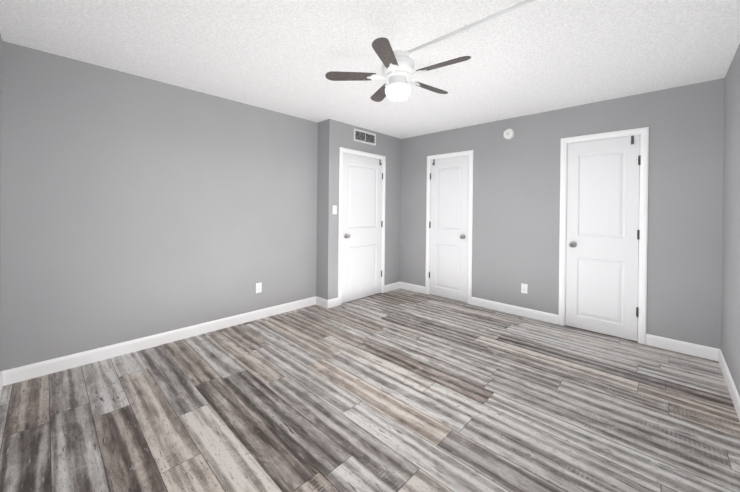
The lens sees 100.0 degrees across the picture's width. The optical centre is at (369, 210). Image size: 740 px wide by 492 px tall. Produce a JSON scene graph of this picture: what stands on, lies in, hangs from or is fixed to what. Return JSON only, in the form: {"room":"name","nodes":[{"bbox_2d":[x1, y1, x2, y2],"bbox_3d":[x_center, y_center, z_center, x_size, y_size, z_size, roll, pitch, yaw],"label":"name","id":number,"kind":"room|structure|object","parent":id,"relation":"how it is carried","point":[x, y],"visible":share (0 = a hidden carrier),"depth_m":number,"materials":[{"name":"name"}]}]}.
{"room":"empty bedroom","nodes":[
{"label":"empty bedroom","id":0,"kind":"room"},
{"bbox_2d":[0,34,1,308],"bbox_3d":[-1.290,0.041,0.854,3.750,2.440,0.120,1,0,44],"label":"wall","id":1,"kind":"structure","parent":0,"point":[0,149],"depth_m":2.16,"materials":[{"name":"grey paint"}]},
{"bbox_2d":[0,370,7,395],"bbox_3d":[-1.267,1.208,0.917,3.720,0.105,0.014,1,0,44],"label":"baseboard","id":2,"kind":"structure","parent":1,"relation":"attached to","point":[3,374],"depth_m":2.20,"materials":[{"name":"white wood"}]},
{"bbox_2d":[0,41,317,370],"bbox_3d":[-1.744,0.029,3.181,0.120,2.440,2.860,1,0,44],"label":"wall","id":3,"kind":"structure","parent":0,"point":[133,207],"depth_m":2.74,"materials":[{"name":"grey paint"}]},
{"bbox_2d":[8,296,319,384],"bbox_3d":[-1.656,1.197,3.193,0.014,0.105,2.709,1,0,44],"label":"baseboard","id":4,"kind":"structure","parent":3,"relation":"attached to","point":[25,372],"depth_m":2.77,"materials":[{"name":"white wood"}]},
{"bbox_2d":[256,282,261,292],"bbox_3d":[-1.283,0.892,3.583,0.007,0.115,0.070,1,0,44],"label":"electrical outlet","id":5,"kind":"object","parent":3,"relation":"attached to","point":[258,287],"visible":1,"depth_m":3.58,"materials":[{"name":"white plastic"}]},
{"bbox_2d":[316,121,323,297],"bbox_3d":[-0.625,0.037,4.173,0.130,2.440,0.120,1,0,44],"label":"wall","id":6,"kind":"structure","parent":0,"point":[319,209],"depth_m":4.13,"materials":[{"name":"grey paint"}]},
{"bbox_2d":[322,119,400,299],"bbox_3d":[-0.017,0.043,4.629,0.120,2.440,1.620,1,0,44],"label":"wall","id":7,"kind":"structure","parent":0,"point":[337,134],"depth_m":4.20,"materials":[{"name":"grey paint"}]},
{"bbox_2d":[333,205,336,213],"bbox_3d":[-0.457,-0.010,4.065,0.020,0.115,0.070,1,0,44],"label":"light switch","id":8,"kind":"object","parent":7,"relation":"attached to","point":[334,209],"visible":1,"depth_m":4.06,"materials":[{"name":"white plastic"}]},
{"bbox_2d":[338,147,385,304],"bbox_3d":[-0.114,0.210,4.479,0.188,2.104,0.932,1,0,44],"label":"entry door","id":9,"kind":"structure","parent":7,"relation":"in","point":[361,242],"depth_m":4.43,"materials":[{"name":"white wood"}]},
{"bbox_2d":[354,128,375,145],"bbox_3d":[-0.065,-1.056,4.467,0.011,0.175,0.455,1,0,44],"label":"air vent","id":10,"kind":"object","parent":7,"relation":"in","point":[362,136],"visible":1,"depth_m":4.46,"materials":[{"name":"white metal"}]},
{"bbox_2d":[384,282,399,291],"bbox_3d":[0.344,1.213,4.927,0.014,0.105,0.360,1,0,44],"label":"baseboard","id":11,"kind":"structure","parent":7,"relation":"attached to","point":[393,286],"depth_m":4.92,"materials":[{"name":"white wood"}]},
{"bbox_2d":[0,288,739,491],"bbox_3d":[0.081,1.318,3.034,4.990,0.100,5.180,1,0,44],"label":"floor","id":12,"kind":"structure","parent":0,"point":[400,390],"depth_m":1.96,"materials":[{"name":"laminate"}]},
{"bbox_2d":[0,0,739,138],"bbox_3d":[0.108,-1.221,3.026,4.990,0.100,5.180,1,0,44],"label":"ceiling","id":13,"kind":"structure","parent":0,"point":[286,56],"depth_m":2.23,"materials":[{"name":"white paint"}]},
{"bbox_2d":[325,0,536,102],"bbox_3d":[0.707,-0.983,1.888,2.304,0.364,1.031,1,0,44],"label":"ceiling fan","id":14,"kind":"object","parent":13,"relation":"hanging from","point":[398,67],"visible":1,"depth_m":2.25,"materials":[{"name":"white metal"}]},
{"bbox_2d":[400,78,724,348],"bbox_3d":[1.854,0.064,3.881,3.620,2.440,0.120,1,0,44],"label":"wall","id":15,"kind":"structure","parent":0,"point":[516,213],"depth_m":3.42,"materials":[{"name":"grey paint"}]},
{"bbox_2d":[400,282,424,293],"bbox_3d":[0.666,1.216,4.914,0.498,0.105,0.014,1,0,44],"label":"baseboard","id":16,"kind":"structure","parent":15,"relation":"attached to","point":[412,287],"depth_m":4.90,"materials":[{"name":"white wood"}]},
{"bbox_2d":[425,150,472,303],"bbox_3d":[1.147,0.223,4.506,0.742,2.104,0.188,1,0,44],"label":"closet door","id":17,"kind":"structure","parent":15,"relation":"in","point":[449,208],"depth_m":4.47,"materials":[{"name":"white wood"}]},
{"bbox_2d":[503,129,514,138],"bbox_3d":[1.736,-0.962,3.888,0.134,0.134,0.041,1,0,44],"label":"smoke detector","id":18,"kind":"object","parent":15,"relation":"attached to","point":[508,133],"visible":1,"depth_m":3.87,"materials":[{"name":"white plastic"}]},
{"bbox_2d":[471,297,558,323],"bbox_3d":[1.758,1.231,3.871,1.038,0.105,0.014,1,0,44],"label":"baseboard","id":19,"kind":"structure","parent":15,"relation":"attached to","point":[525,312],"depth_m":3.82,"materials":[{"name":"white wood"}]},
{"bbox_2d":[521,283,527,293],"bbox_3d":[1.873,0.947,3.767,0.070,0.115,0.007,1,0,44],"label":"electrical outlet","id":20,"kind":"object","parent":15,"relation":"attached to","point":[524,287],"visible":1,"depth_m":3.76,"materials":[{"name":"white plastic"}]},
{"bbox_2d":[558,127,648,344],"bbox_3d":[2.435,0.240,3.277,0.742,2.104,0.188,1,0,44],"label":"closet door","id":21,"kind":"structure","parent":15,"relation":"in","point":[603,238],"depth_m":3.23,"materials":[{"name":"white wood"}]},
{"bbox_2d":[646,334,715,360],"bbox_3d":[2.833,1.245,2.845,0.451,0.105,0.014,1,0,44],"label":"baseboard","id":22,"kind":"structure","parent":15,"relation":"attached to","point":[688,348],"depth_m":2.83,"materials":[{"name":"white wood"}]},
{"bbox_2d":[721,44,739,395],"bbox_3d":[1.573,0.070,1.052,0.120,2.440,4.360,1,0,44],"label":"wall","id":23,"kind":"structure","parent":0,"point":[730,326],"depth_m":2.30,"materials":[{"name":"grey paint"}]},
{"bbox_2d":[716,348,739,420],"bbox_3d":[1.554,1.237,1.145,0.014,0.105,4.239,1,0,44],"label":"baseboard","id":24,"kind":"structure","parent":23,"relation":"attached to","point":[735,397],"depth_m":2.22,"materials":[{"name":"white wood"}]}
]}

